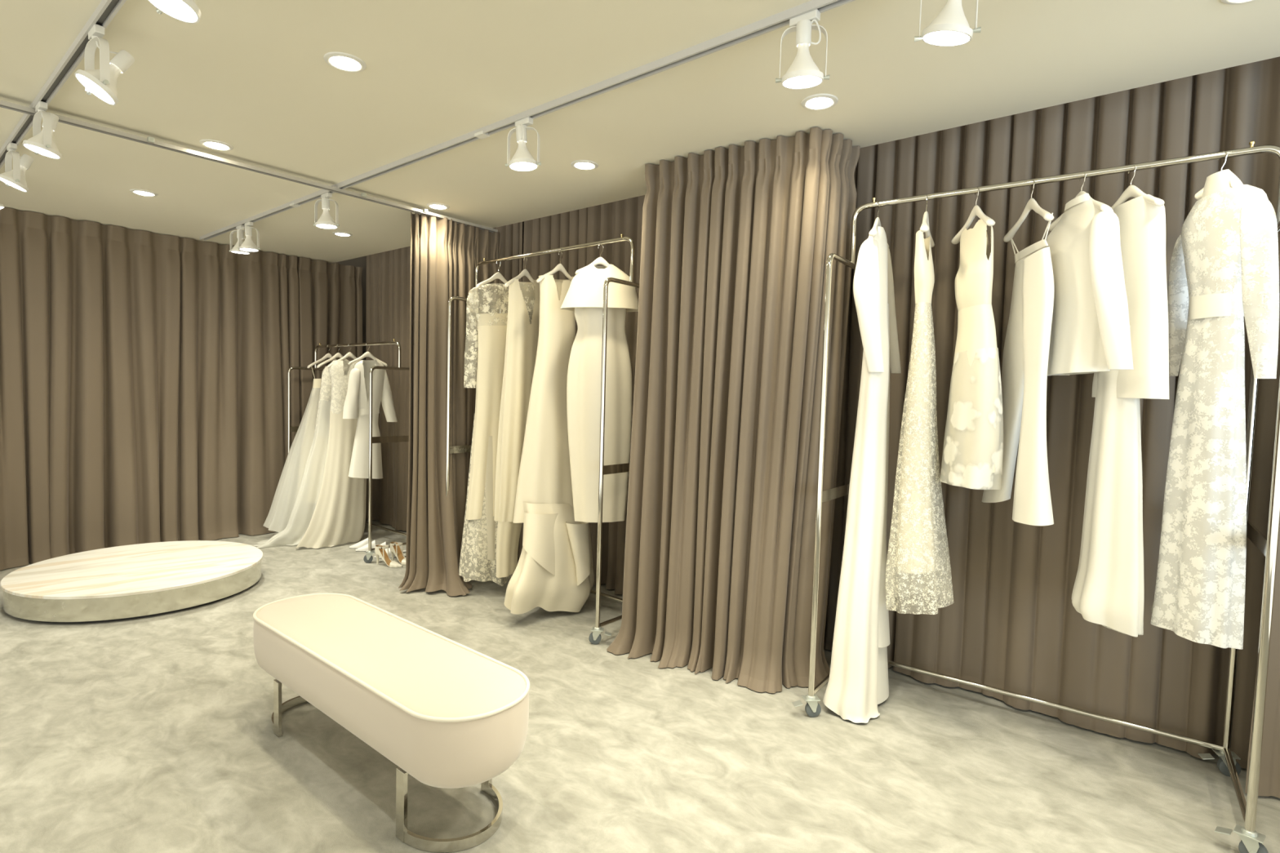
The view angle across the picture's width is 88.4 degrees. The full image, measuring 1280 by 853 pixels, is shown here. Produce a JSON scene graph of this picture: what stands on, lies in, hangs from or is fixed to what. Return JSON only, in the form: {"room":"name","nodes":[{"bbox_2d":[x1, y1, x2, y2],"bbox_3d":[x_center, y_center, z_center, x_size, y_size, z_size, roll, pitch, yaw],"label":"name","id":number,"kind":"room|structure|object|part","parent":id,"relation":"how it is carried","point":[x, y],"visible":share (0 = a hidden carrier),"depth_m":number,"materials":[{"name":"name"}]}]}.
{"room":"clothing store","nodes":[
{"label":"clothing store","id":0,"kind":"room"},
{"bbox_2d":[335,255,366,359],"bbox_3d":[-5.017,-0.477,4.500,0.100,3.000,6.950,4,4,40],"label":"wall","id":1,"kind":"structure","parent":0,"point":[359,261],"depth_m":6.91,"materials":[{"name":"beige paint"}]},
{"bbox_2d":[0,520,1279,852],"bbox_3d":[-1.210,1.295,1.399,9.900,0.001,6.950,4,4,40],"label":"floor","id":2,"kind":"structure","parent":0,"point":[155,734],"depth_m":2.50,"materials":[{"name":"carpet"}]},
{"bbox_2d":[0,540,262,623],"bbox_3d":[-3.283,0.995,4.359,1.366,0.171,1.366,4,4,40],"label":"platform","id":3,"kind":"object","parent":2,"relation":"on","point":[148,580],"visible":1,"depth_m":4.04,"materials":[{"name":"grey"}]},
{"bbox_2d":[287,338,409,563],"bbox_3d":[-2.516,0.141,5.752,1.578,1.770,0.599,4,4,40],"label":"rail","id":4,"kind":"object","parent":2,"relation":"on","point":[367,558],"visible":0.42,"depth_m":5.26,"materials":[{"name":"silver metal"}]},
{"bbox_3d":[-3.076,0.171,6.244,0.025,1.457,0.504,4,4,40],"label":"frame","id":5,"kind":"part","parent":4,"relation":"part of","materials":[{"name":"silver metal"}]},
{"bbox_2d":[306,344,336,368],"bbox_3d":[-2.846,-0.637,6.029,0.038,0.225,0.410,4,4,35],"label":"hanger","id":6,"kind":"object","parent":4,"relation":"hanging from","point":[328,355],"visible":0.65,"depth_m":5.99,"materials":[{"name":"white paint"}]},
{"bbox_2d":[263,366,321,532],"bbox_3d":[-3.077,0.214,5.981,0.454,1.553,0.609,2,3,15],"label":"gown","id":7,"kind":"object","parent":6,"relation":"hanging from","point":[287,489],"visible":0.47,"depth_m":5.84,"materials":[{"name":"beige fabric"}]},
{"bbox_2d":[316,343,348,368],"bbox_3d":[-2.702,-0.628,5.910,0.038,0.224,0.410,4,4,35],"label":"hanger","id":8,"kind":"object","parent":4,"relation":"hanging from","point":[338,354],"visible":0.65,"depth_m":5.87,"materials":[{"name":"white paint"}]},
{"bbox_2d":[253,365,331,547],"bbox_3d":[-2.961,0.227,5.823,0.422,1.550,0.831,4,4,40],"label":"gown","id":9,"kind":"object","parent":8,"relation":"hanging from","point":[308,495],"visible":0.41,"depth_m":5.75,"materials":[{"name":"white fabric"}]},
{"bbox_2d":[327,344,360,368],"bbox_3d":[-2.541,-0.617,5.776,0.038,0.223,0.410,4,4,38],"label":"hanger","id":10,"kind":"object","parent":4,"relation":"hanging from","point":[349,354],"visible":0.7,"depth_m":5.75,"materials":[{"name":"white paint"}]},
{"bbox_2d":[295,360,366,548],"bbox_3d":[-2.657,0.216,5.718,0.288,1.600,0.668,4,4,40],"label":"gown","id":11,"kind":"object","parent":10,"relation":"hanging from","point":[339,516],"visible":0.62,"depth_m":5.67,"materials":[{"name":"white fabric"}]},
{"bbox_3d":[-2.488,-0.614,5.732,1.495,0.220,0.024,4,4,40],"label":"hanging rail","id":12,"kind":"part","parent":4,"relation":"part of","materials":[{"name":"silver metal"}]},
{"bbox_2d":[348,343,387,366],"bbox_3d":[-2.303,-0.612,5.576,0.320,0.195,0.038,-1,4,-38],"label":"hanger","id":13,"kind":"object","parent":4,"relation":"hanging from","point":[367,353],"visible":1,"depth_m":5.58,"materials":[{"name":"white paint"}]},
{"bbox_2d":[342,360,397,479],"bbox_3d":[-2.310,-0.059,5.626,0.152,1.018,0.438,4,4,40],"label":"dress","id":14,"kind":"object","parent":13,"relation":"hanging from","point":[356,406],"visible":0.94,"depth_m":5.57,"materials":[{"name":"white fabric"}]},
{"bbox_3d":[-2.377,0.918,5.999,1.470,0.022,0.022,4,4,40],"label":"rail","id":15,"kind":"part","parent":4,"relation":"part of","materials":[{"name":"silver metal"}]},
{"bbox_3d":[-1.945,0.252,5.309,0.025,1.457,0.504,4,4,40],"label":"frame","id":16,"kind":"part","parent":4,"relation":"part of","materials":[{"name":"silver metal"}]},
{"bbox_2d":[349,537,377,548],"bbox_3d":[-2.357,0.995,5.649,0.250,0.083,0.080,0,3,-25],"label":"mule","id":17,"kind":"object","parent":2,"relation":"on","point":[365,541],"visible":0.62,"depth_m":5.61,"materials":[{"name":"grey leather"}]},
{"bbox_2d":[355,540,375,551],"bbox_3d":[-2.266,1.002,5.560,0.250,0.083,0.080,0,3,-26],"label":"mule","id":18,"kind":"object","parent":2,"relation":"on","point":[365,548],"visible":0.71,"depth_m":5.51,"materials":[{"name":"grey leather"}]},
{"bbox_2d":[366,542,386,553],"bbox_3d":[-2.159,1.007,5.517,0.250,0.083,0.080,0,3,-26],"label":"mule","id":19,"kind":"object","parent":2,"relation":"on","point":[384,543],"visible":0.19,"depth_m":5.50,"materials":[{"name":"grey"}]},
{"bbox_2d":[374,544,402,567],"bbox_3d":[-1.943,1.001,5.088,0.243,0.152,0.080,2,3,15],"label":"heels","id":20,"kind":"object","parent":2,"relation":"on","point":[380,550],"visible":1,"depth_m":5.08,"materials":[{"name":"beige"}]},
{"bbox_2d":[374,549,405,558],"bbox_3d":[-2.023,1.020,5.349,0.250,0.083,0.080,0,3,-20],"label":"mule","id":21,"kind":"object","parent":2,"relation":"on","point":[389,552],"visible":0.3,"depth_m":5.32,"materials":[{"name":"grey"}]},
{"bbox_2d":[253,593,529,852],"bbox_3d":[-0.978,1.015,2.433,1.484,0.460,0.404,4,4,40],"label":"upholstered bench","id":22,"kind":"object","parent":2,"relation":"on","point":[448,713],"visible":1,"depth_m":2.13,"materials":[{"name":"beige fabric"}]},
{"bbox_3d":[-1.434,1.114,2.606,0.044,0.219,0.014,4,4,40],"label":"leg","id":23,"kind":"part","parent":22,"relation":"part of","materials":[{"name":"silver metal"}]},
{"bbox_3d":[-0.733,1.164,2.027,0.044,0.219,0.014,4,4,40],"label":"leg","id":24,"kind":"part","parent":22,"relation":"part of","materials":[{"name":"silver metal"}]},
{"bbox_3d":[-0.529,1.156,2.273,0.044,0.219,0.014,4,4,40],"label":"leg","id":25,"kind":"part","parent":22,"relation":"part of","materials":[{"name":"silver metal"}]},
{"bbox_2d":[390,542,405,564],"bbox_3d":[-1.875,0.998,5.181,0.243,0.152,0.080,3,3,28],"label":"heels","id":26,"kind":"object","parent":2,"relation":"on","point":[395,549],"visible":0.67,"depth_m":5.20,"materials":[{"name":"beige"}]},
{"bbox_2d":[445,233,639,644],"bbox_3d":[-0.621,0.016,4.172,1.551,2.290,0.549,4,4,40],"label":"rail","id":27,"kind":"object","parent":2,"relation":"on","point":[595,637],"visible":0.48,"depth_m":3.68,"materials":[{"name":"silver metal"}]},
{"bbox_3d":[-1.172,0.072,4.656,0.025,1.927,0.454,4,4,40],"label":"frame","id":28,"kind":"part","parent":27,"relation":"part of","materials":[{"name":"silver metal"}]},
{"bbox_2d":[476,260,509,287],"bbox_3d":[-0.948,-1.017,4.430,0.038,0.206,0.340,5,4,45],"label":"hanger","id":29,"kind":"object","parent":27,"relation":"hanging from","point":[498,275],"visible":0.76,"depth_m":4.41,"materials":[{"name":"white paint"}]},
{"bbox_2d":[458,284,512,586],"bbox_3d":[-0.995,0.052,4.528,0.475,2.059,0.318,0,4,-33],"label":"gown","id":30,"kind":"object","parent":29,"relation":"hanging from","point":[491,338],"visible":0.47,"depth_m":4.39,"materials":[{"name":"white fabric"}]},
{"bbox_2d":[503,256,534,287],"bbox_3d":[-0.733,-0.985,4.256,0.038,0.226,0.410,3,4,30],"label":"hanger","id":31,"kind":"object","parent":27,"relation":"hanging from","point":[524,273],"visible":0.76,"depth_m":4.23,"materials":[{"name":"white paint"}]},
{"bbox_2d":[493,279,539,577],"bbox_3d":[-0.807,0.010,4.323,0.187,1.947,0.324,3,3,26],"label":"gown","id":32,"kind":"object","parent":31,"relation":"hanging from","point":[523,307],"visible":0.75,"depth_m":4.21,"materials":[{"name":"beige fabric"}]},
{"bbox_2d":[536,251,571,282],"bbox_3d":[-0.484,-0.967,4.048,0.038,0.223,0.410,4,4,37],"label":"hanger","id":33,"kind":"object","parent":27,"relation":"hanging from","point":[559,267],"visible":0.8,"depth_m":4.03,"materials":[{"name":"white paint"}]},
{"bbox_2d":[503,275,594,614],"bbox_3d":[-0.534,0.112,4.054,0.424,2.089,0.703,4,4,40],"label":"gown","id":34,"kind":"object","parent":33,"relation":"hanging from","point":[553,571],"visible":0.84,"depth_m":3.97,"materials":[{"name":"beige fabric"}]},
{"bbox_3d":[-0.592,-0.973,4.144,1.455,0.270,0.024,4,4,40],"label":"hanging rail","id":35,"kind":"part","parent":27,"relation":"part of","materials":[{"name":"silver metal"}]},
{"bbox_2d":[574,244,608,274],"bbox_3d":[-0.227,-0.966,3.828,0.300,0.187,0.038,1,3,-16],"label":"hanger","id":36,"kind":"object","parent":27,"relation":"hanging from","point":[600,260],"visible":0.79,"depth_m":3.83,"materials":[{"name":"white paint"}]},
{"bbox_2d":[560,264,638,522],"bbox_3d":[-0.238,-0.194,3.881,0.480,1.504,0.248,1,3,-7],"label":"dress","id":37,"kind":"object","parent":36,"relation":"hanging from","point":[584,295],"visible":0.91,"depth_m":3.81,"materials":[{"name":"beige fabric"}]},
{"bbox_3d":[-0.510,1.053,4.418,1.430,0.022,0.022,4,4,40],"label":"rail","id":38,"kind":"part","parent":27,"relation":"part of","materials":[{"name":"silver metal"}]},
{"bbox_3d":[-0.176,1.144,3.631,0.037,0.012,0.040,2,3,2],"label":"brake lever","id":39,"kind":"part","parent":27,"relation":"part of","materials":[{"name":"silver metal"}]},
{"bbox_3d":[-0.071,0.151,3.747,0.025,1.927,0.454,4,4,40],"label":"frame","id":40,"kind":"part","parent":27,"relation":"part of","materials":[{"name":"silver metal"}]},
{"bbox_2d":[791,140,1279,852],"bbox_3d":[1.500,0.154,2.631,1.534,2.294,0.687,4,4,36],"label":"rail","id":41,"kind":"object","parent":2,"relation":"on","point":[1251,842],"visible":0.68,"depth_m":2.45,"materials":[{"name":"silver metal"}]},
{"bbox_3d":[0.686,1.208,2.870,0.037,0.012,0.040,1,3,-7],"label":"brake lever","id":42,"kind":"part","parent":41,"relation":"part of","materials":[{"name":"silver metal"}]},
{"bbox_3d":[0.944,0.215,3.058,0.025,1.927,0.604,4,4,36],"label":"frame","id":43,"kind":"part","parent":41,"relation":"part of","materials":[{"name":"silver metal"}]},
{"bbox_2d":[868,200,888,247],"bbox_3d":[1.067,-0.911,2.929,0.038,0.188,0.300,3,4,30],"label":"hanger","id":44,"kind":"object","parent":41,"relation":"hanging from","point":[873,232],"visible":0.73,"depth_m":2.88,"materials":[{"name":"white paint"}]},
{"bbox_2d":[822,226,901,723],"bbox_3d":[1.039,0.190,2.962,0.233,2.147,0.434,4,4,40],"label":"gown","id":45,"kind":"object","parent":44,"relation":"hanging from","point":[858,682],"visible":0.98,"depth_m":2.86,"materials":[{"name":"white fabric"}]},
{"bbox_3d":[1.095,0.221,2.986,0.132,1.548,0.252,4,4,40],"label":"panel","id":46,"kind":"part","parent":45,"relation":"part of","materials":[{"name":"white fabric"}]},
{"bbox_2d":[920,195,934,247],"bbox_3d":[1.230,-0.892,2.809,0.038,0.192,0.330,3,3,28],"label":"hanger","id":47,"kind":"object","parent":41,"relation":"hanging from","point":[925,227],"visible":0.9,"depth_m":2.79,"materials":[{"name":"white paint"}]},
{"bbox_2d":[885,230,954,614],"bbox_3d":[1.237,-0.013,2.850,0.281,1.626,0.326,4,4,40],"label":"gown","id":48,"kind":"object","parent":47,"relation":"hanging from","point":[917,549],"visible":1,"depth_m":2.77,"materials":[{"name":"beige fabric"}]},
{"bbox_2d":[951,186,995,244],"bbox_3d":[1.367,-0.882,2.700,0.038,0.196,0.330,2,3,2],"label":"hanger","id":49,"kind":"object","parent":41,"relation":"hanging from","point":[976,211],"visible":0.97,"depth_m":2.69,"materials":[{"name":"white paint"}]},
{"bbox_2d":[939,218,1003,489],"bbox_3d":[1.385,-0.293,2.718,0.207,1.082,0.267,1,3,-19],"label":"dress","id":50,"kind":"object","parent":49,"relation":"hanging from","point":[973,447],"visible":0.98,"depth_m":2.63,"materials":[{"name":"beige fabric"}]},
{"bbox_2d":[1003,179,1053,242],"bbox_3d":[1.525,-0.866,2.585,0.038,0.203,0.360,2,3,6],"label":"hanger","id":51,"kind":"object","parent":41,"relation":"hanging from","point":[1032,203],"visible":1,"depth_m":2.59,"materials":[{"name":"white paint"}]},
{"bbox_2d":[982,213,1053,525],"bbox_3d":[1.545,-0.213,2.665,0.105,1.166,0.515,2,3,4],"label":"dress","id":52,"kind":"object","parent":51,"relation":"hanging from","point":[1025,357],"visible":0.94,"depth_m":2.53,"materials":[{"name":"white fabric"}]},
{"bbox_3d":[1.553,-0.171,2.754,0.089,1.026,0.340,2,3,-1],"label":"trouser leg","id":53,"kind":"part","parent":52,"relation":"part of","materials":[{"name":"white fabric"}]},
{"bbox_3d":[1.533,-0.149,2.533,0.105,1.052,0.245,2,3,5],"label":"trouser leg","id":54,"kind":"part","parent":52,"relation":"part of","materials":[{"name":"white fabric"}]},
{"bbox_3d":[1.661,1.192,2.924,1.417,0.022,0.022,4,4,36],"label":"rail","id":55,"kind":"part","parent":41,"relation":"part of","materials":[{"name":"silver metal"}]},
{"bbox_3d":[1.545,-0.834,2.582,1.442,0.274,0.024,4,4,36],"label":"hanging rail","id":56,"kind":"part","parent":41,"relation":"part of","materials":[{"name":"silver metal"}]},
{"bbox_2d":[1047,172,1110,231],"bbox_3d":[1.657,-0.866,2.487,0.038,0.184,0.300,1,3,-3],"label":"hanger","id":57,"kind":"object","parent":41,"relation":"hanging from","point":[1102,206],"visible":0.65,"depth_m":2.46,"materials":[{"name":"white paint"}]},
{"bbox_2d":[1046,193,1133,375],"bbox_3d":[1.662,-0.532,2.480,0.148,0.674,0.443,2,3,4],"label":"jacket","id":58,"kind":"object","parent":57,"relation":"hanging from","point":[1090,332],"visible":0.89,"depth_m":2.40,"materials":[{"name":"white fabric"}]},
{"bbox_2d":[1111,164,1164,209],"bbox_3d":[1.778,-0.857,2.397,0.038,0.186,0.300,1,3,-4],"label":"hanger","id":59,"kind":"object","parent":41,"relation":"hanging from","point":[1131,191],"visible":0.76,"depth_m":2.38,"materials":[{"name":"white paint"}]},
{"bbox_2d":[1071,194,1168,636],"bbox_3d":[1.779,-0.034,2.426,0.207,1.581,0.297,0,4,-32],"label":"gown","id":60,"kind":"object","parent":59,"relation":"hanging from","point":[1108,590],"visible":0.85,"depth_m":2.36,"materials":[{"name":"white fabric"}]},
{"bbox_3d":[1.803,0.353,2.450,0.093,0.806,0.184,1,3,-2],"label":"lace panel","id":61,"kind":"part","parent":60,"relation":"part of","materials":[{"name":"white fabric"}]},
{"bbox_3d":[2.175,1.267,2.528,0.037,0.012,0.040,3,3,19],"label":"brake lever","id":62,"kind":"part","parent":41,"relation":"part of","materials":[{"name":"silver metal"}]},
{"bbox_2d":[1194,151,1239,199],"bbox_3d":[1.977,-0.867,2.250,0.038,0.146,0.140,1,3,-4],"label":"hanger","id":63,"kind":"object","parent":41,"relation":"hanging from","point":[1233,182],"visible":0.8,"depth_m":2.24,"materials":[{"name":"white paint"}]},
{"bbox_2d":[1150,168,1279,649],"bbox_3d":[1.975,-0.069,2.281,0.233,1.604,0.468,3,3,26],"label":"gown","id":64,"kind":"object","parent":63,"relation":"hanging from","point":[1224,261],"visible":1,"depth_m":2.21,"materials":[{"name":"white fabric"}]},
{"bbox_3d":[1.850,1.282,2.087,0.040,0.012,0.037,-1,4,-39],"label":"brake lever","id":65,"kind":"part","parent":41,"relation":"part of","materials":[{"name":"silver metal"}]},
{"bbox_3d":[2.086,0.291,2.222,0.025,1.927,0.604,4,4,36],"label":"frame","id":66,"kind":"part","parent":41,"relation":"part of","materials":[{"name":"silver metal"}]},
{"bbox_2d":[0,0,1279,262],"bbox_3d":[-1.348,-1.329,1.005,9.900,0.120,6.290,4,4,40],"label":"ceiling","id":67,"kind":"structure","parent":0,"point":[253,77],"depth_m":2.56,"materials":[{"name":"white paint"}]},
{"bbox_2d":[0,0,126,168],"bbox_3d":[-1.435,-1.305,1.877,7.940,0.026,0.036,4,4,40],"label":"track","id":68,"kind":"object","parent":67,"relation":"attached to","point":[106,10],"visible":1,"depth_m":2.48,"materials":[{"name":"grey metal"}]},
{"bbox_2d":[0,203,4,209],"bbox_3d":[-3.802,-1.352,3.840,0.140,0.226,0.133,1,3,-12],"label":"track spotlight","id":69,"kind":"object","parent":68,"relation":"hanging from","point":[2,206],"visible":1,"depth_m":3.87,"materials":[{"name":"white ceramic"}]},
{"bbox_2d":[0,142,34,191],"bbox_3d":[-3.159,-1.308,3.322,0.137,0.223,0.127,1,3,-11],"label":"track spotlight","id":70,"kind":"object","parent":68,"relation":"hanging from","point":[15,178],"visible":1,"depth_m":3.31,"materials":[{"name":"white metal"}]},
{"bbox_3d":[-3.167,-1.265,3.323,0.116,0.125,0.110,4,4,40],"label":"bulb","id":71,"kind":"part","parent":70,"relation":"part of","materials":[{"name":"white glass"}]},
{"bbox_2d":[22,101,62,159],"bbox_3d":[-2.558,-1.270,2.816,0.125,0.212,0.126,1,3,-10],"label":"track spotlight","id":72,"kind":"object","parent":68,"relation":"hanging from","point":[42,142],"visible":1,"depth_m":2.80,"materials":[{"name":"white metal"}]},
{"bbox_3d":[-2.560,-1.228,2.818,0.116,0.118,0.114,4,4,40],"label":"bulb","id":73,"kind":"part","parent":72,"relation":"part of","materials":[{"name":"white"}]},
{"bbox_2d":[74,23,134,105],"bbox_3d":[-1.798,-1.208,2.206,0.153,0.231,0.135,1,3,-13],"label":"track spotlight","id":74,"kind":"object","parent":68,"relation":"hanging from","point":[101,82],"visible":1,"depth_m":2.19,"materials":[{"name":"white metal"}]},
{"bbox_3d":[-1.815,-1.162,2.200,0.110,0.128,0.110,2,3,6],"label":"bulb","id":75,"kind":"part","parent":74,"relation":"part of","materials":[{"name":"white"}]},
{"bbox_3d":[-1.800,-1.252,2.241,0.035,0.072,0.094,3,4,32],"label":"cord","id":76,"kind":"part","parent":74,"relation":"part of","materials":[{"name":"white plastic"}]},
{"bbox_2d":[147,0,200,23],"bbox_3d":[-1.200,-1.172,1.686,0.125,0.214,0.125,1,3,-10],"label":"track spotlight","id":77,"kind":"object","parent":68,"relation":"hanging from","point":[184,11],"visible":1,"depth_m":1.70,"materials":[{"name":"white metal"}]},
{"bbox_2d":[129,188,158,196],"bbox_3d":[-3.153,-1.481,4.185,0.144,0.014,0.144,4,4,40],"label":"recessed light","id":78,"kind":"object","parent":67,"relation":"in","point":[140,192],"visible":1,"depth_m":4.16,"materials":[{"name":"white ceramic"}]},
{"bbox_2d":[0,207,362,570],"bbox_3d":[-4.764,-0.255,4.434,0.231,2.567,5.960,4,4,40],"label":"curtain","id":79,"kind":"object","parent":67,"relation":"hanging from","point":[144,374],"visible":0.83,"depth_m":5.33,"materials":[{"name":"brown fabric"}]},
{"bbox_2d":[199,139,233,151],"bbox_3d":[-2.122,-1.405,3.300,0.144,0.014,0.144,4,4,40],"label":"recessed light","id":80,"kind":"object","parent":67,"relation":"in","point":[212,144],"visible":1,"depth_m":3.28,"materials":[{"name":"white ceramic"}]},
{"bbox_2d":[0,99,497,232],"bbox_3d":[-2.506,-1.369,2.990,0.092,0.024,4.670,4,4,39],"label":"rail","id":81,"kind":"object","parent":67,"relation":"attached to","point":[149,140],"visible":1,"depth_m":3.42,"materials":[{"name":"silver metal"}]},
{"bbox_2d":[398,211,502,596],"bbox_3d":[-1.217,-0.149,4.554,0.426,2.532,0.776,4,4,40],"label":"curtain","id":82,"kind":"object","parent":81,"relation":"hanging from","point":[445,253],"visible":0.7,"depth_m":4.49,"materials":[{"name":"brown fabric"}]},
{"bbox_2d":[332,231,352,236],"bbox_3d":[-2.345,-1.512,5.191,0.144,0.014,0.144,4,4,40],"label":"recessed light","id":83,"kind":"object","parent":67,"relation":"in","point":[339,233],"visible":1,"depth_m":5.17,"materials":[{"name":"white ceramic"}]},
{"bbox_2d":[323,51,366,71],"bbox_3d":[-1.081,-1.330,2.414,0.144,0.014,0.144,4,4,40],"label":"recessed light","id":84,"kind":"object","parent":67,"relation":"in","point":[343,61],"visible":1,"depth_m":2.40,"materials":[{"name":"white ceramic"}]},
{"bbox_2d":[426,202,449,209],"bbox_3d":[-1.323,-1.438,4.313,0.144,0.014,0.144,4,4,40],"label":"recessed light","id":85,"kind":"object","parent":67,"relation":"in","point":[433,205],"visible":1,"depth_m":4.29,"materials":[{"name":"white ceramic"}]},
{"bbox_2d":[200,0,854,240],"bbox_3d":[-0.586,-1.335,2.902,7.940,0.030,0.044,4,4,40],"label":"track","id":86,"kind":"object","parent":67,"relation":"attached to","point":[780,20],"visible":1,"depth_m":2.56,"materials":[{"name":"grey metal"}]},
{"bbox_2d":[229,224,251,253],"bbox_3d":[-2.989,-1.399,4.925,0.131,0.203,0.125,4,4,40],"label":"track spotlight","id":87,"kind":"object","parent":86,"relation":"hanging from","point":[234,249],"visible":0.61,"depth_m":4.91,"materials":[{"name":"white metal"}]},
{"bbox_3d":[-2.990,-1.357,4.927,0.116,0.108,0.116,4,4,40],"label":"bulb","id":88,"kind":"part","parent":87,"relation":"part of","materials":[{"name":"white glass"}]},
{"bbox_2d":[237,221,260,251],"bbox_3d":[-2.860,-1.390,4.815,0.131,0.202,0.125,4,4,40],"label":"track spotlight","id":89,"kind":"object","parent":86,"relation":"hanging from","point":[248,245],"visible":1,"depth_m":4.80,"materials":[{"name":"white metal"}]},
{"bbox_3d":[-2.861,-1.348,4.817,0.116,0.106,0.116,4,4,40],"label":"bulb","id":90,"kind":"part","parent":89,"relation":"part of","materials":[{"name":"white glass"}]},
{"bbox_2d":[313,191,339,228],"bbox_3d":[-1.917,-1.322,4.027,0.126,0.202,0.125,-1,4,-39],"label":"track spotlight","id":91,"kind":"object","parent":86,"relation":"hanging from","point":[325,221],"visible":1,"depth_m":4.01,"materials":[{"name":"white metal"}]},
{"bbox_3d":[-1.918,-1.280,4.029,0.116,0.107,0.116,4,4,40],"label":"bulb","id":92,"kind":"part","parent":91,"relation":"part of","materials":[{"name":"white"}]},
{"bbox_2d":[505,116,541,171],"bbox_3d":[-0.502,-1.220,2.840,0.126,0.204,0.125,-1,4,-35],"label":"track spotlight","id":93,"kind":"object","parent":86,"relation":"hanging from","point":[522,160],"visible":1,"depth_m":2.82,"materials":[{"name":"white metal"}]},
{"bbox_3d":[-0.501,-1.260,2.814,0.016,0.071,0.054,1,3,-8],"label":"cord","id":94,"kind":"part","parent":93,"relation":"part of","materials":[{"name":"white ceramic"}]},
{"bbox_3d":[-0.503,-1.177,2.843,0.115,0.110,0.115,4,4,40],"label":"bulb","id":95,"kind":"part","parent":93,"relation":"part of","materials":[{"name":"white"}]},
{"bbox_2d":[775,8,829,88],"bbox_3d":[0.498,-1.147,2.005,0.126,0.207,0.125,0,4,-33],"label":"track spotlight","id":96,"kind":"object","parent":86,"relation":"hanging from","point":[803,73],"visible":1,"depth_m":1.98,"materials":[{"name":"white metal"}]},
{"bbox_3d":[0.497,-1.104,2.008,0.116,0.113,0.115,4,4,40],"label":"bulb","id":97,"kind":"part","parent":96,"relation":"part of","materials":[{"name":"white"}]},
{"bbox_3d":[0.518,-1.187,1.987,0.054,0.071,0.020,3,3,27],"label":"cord","id":98,"kind":"part","parent":96,"relation":"part of","materials":[{"name":"white ceramic"}]},
{"bbox_2d":[914,0,981,46],"bbox_3d":[0.815,-1.121,1.739,0.125,0.213,0.125,0,3,-25],"label":"track spotlight","id":99,"kind":"object","parent":86,"relation":"hanging from","point":[951,27],"visible":1,"depth_m":1.71,"materials":[{"name":"white metal"}]},
{"bbox_3d":[0.814,-1.078,1.742,0.114,0.119,0.115,4,4,40],"label":"bulb","id":100,"kind":"part","parent":99,"relation":"part of","materials":[{"name":"white"}]},
{"bbox_2d":[570,160,598,169],"bbox_3d":[-0.290,-1.363,3.446,0.144,0.014,0.144,4,4,40],"label":"recessed light","id":101,"kind":"object","parent":67,"relation":"in","point":[578,164],"visible":1,"depth_m":3.42,"materials":[{"name":"white ceramic"}]},
{"bbox_2d":[606,127,860,693],"bbox_3d":[0.413,-0.056,3.348,1.154,2.567,0.543,4,4,40],"label":"curtain","id":102,"kind":"object","parent":67,"relation":"hanging from","point":[737,242],"visible":0.98,"depth_m":3.18,"materials":[{"name":"brown fabric"}]},
{"bbox_2d":[800,93,838,110],"bbox_3d":[0.718,-1.292,2.634,0.144,0.014,0.144,4,4,40],"label":"recessed light","id":103,"kind":"object","parent":67,"relation":"in","point":[816,101],"visible":1,"depth_m":2.62,"materials":[{"name":"white ceramic"}]},
{"bbox_2d":[1221,0,1254,4],"bbox_3d":[1.722,-1.223,1.848,0.144,0.014,0.144,4,4,40],"label":"recessed light","id":104,"kind":"object","parent":67,"relation":"in","point":[1228,2],"visible":1,"depth_m":1.90,"materials":[{"name":"white ceramic"}]},
{"bbox_3d":[0.879,-1.794,3.660,9.900,0.080,0.660,4,4,40],"label":"ceiling","id":105,"kind":"structure","parent":0,"visible":0},
{"bbox_2d":[365,221,524,531],"bbox_3d":[-1.824,-0.448,5.962,2.440,2.938,0.183,4,4,40],"label":"curtain","id":106,"kind":"object","parent":105,"relation":"hanging from","point":[388,273],"visible":0.27,"depth_m":6.33,"materials":[{"name":"brown fabric"}]},
{"bbox_2d":[517,195,644,594],"bbox_3d":[-0.087,-0.323,4.503,2.139,2.938,0.175,4,4,41],"label":"curtain","id":107,"kind":"object","parent":105,"relation":"hanging from","point":[606,221],"visible":0.18,"depth_m":4.63,"materials":[{"name":"brown fabric"}]},
{"bbox_2d":[823,56,1279,769],"bbox_3d":[1.597,-0.204,3.128,2.258,2.938,0.175,4,4,40],"label":"curtain","id":108,"kind":"object","parent":105,"relation":"hanging from","point":[1012,624],"visible":0.35,"depth_m":2.88,"materials":[{"name":"brown fabric"}]},
{"bbox_2d":[1244,525,1279,798],"bbox_3d":[2.853,-0.106,1.920,1.464,2.938,0.182,4,4,36],"label":"curtain","id":109,"kind":"object","parent":105,"relation":"hanging from","point":[1269,773],"visible":0.66,"depth_m":2.37,"materials":[{"name":"brown fabric"}]}
]}

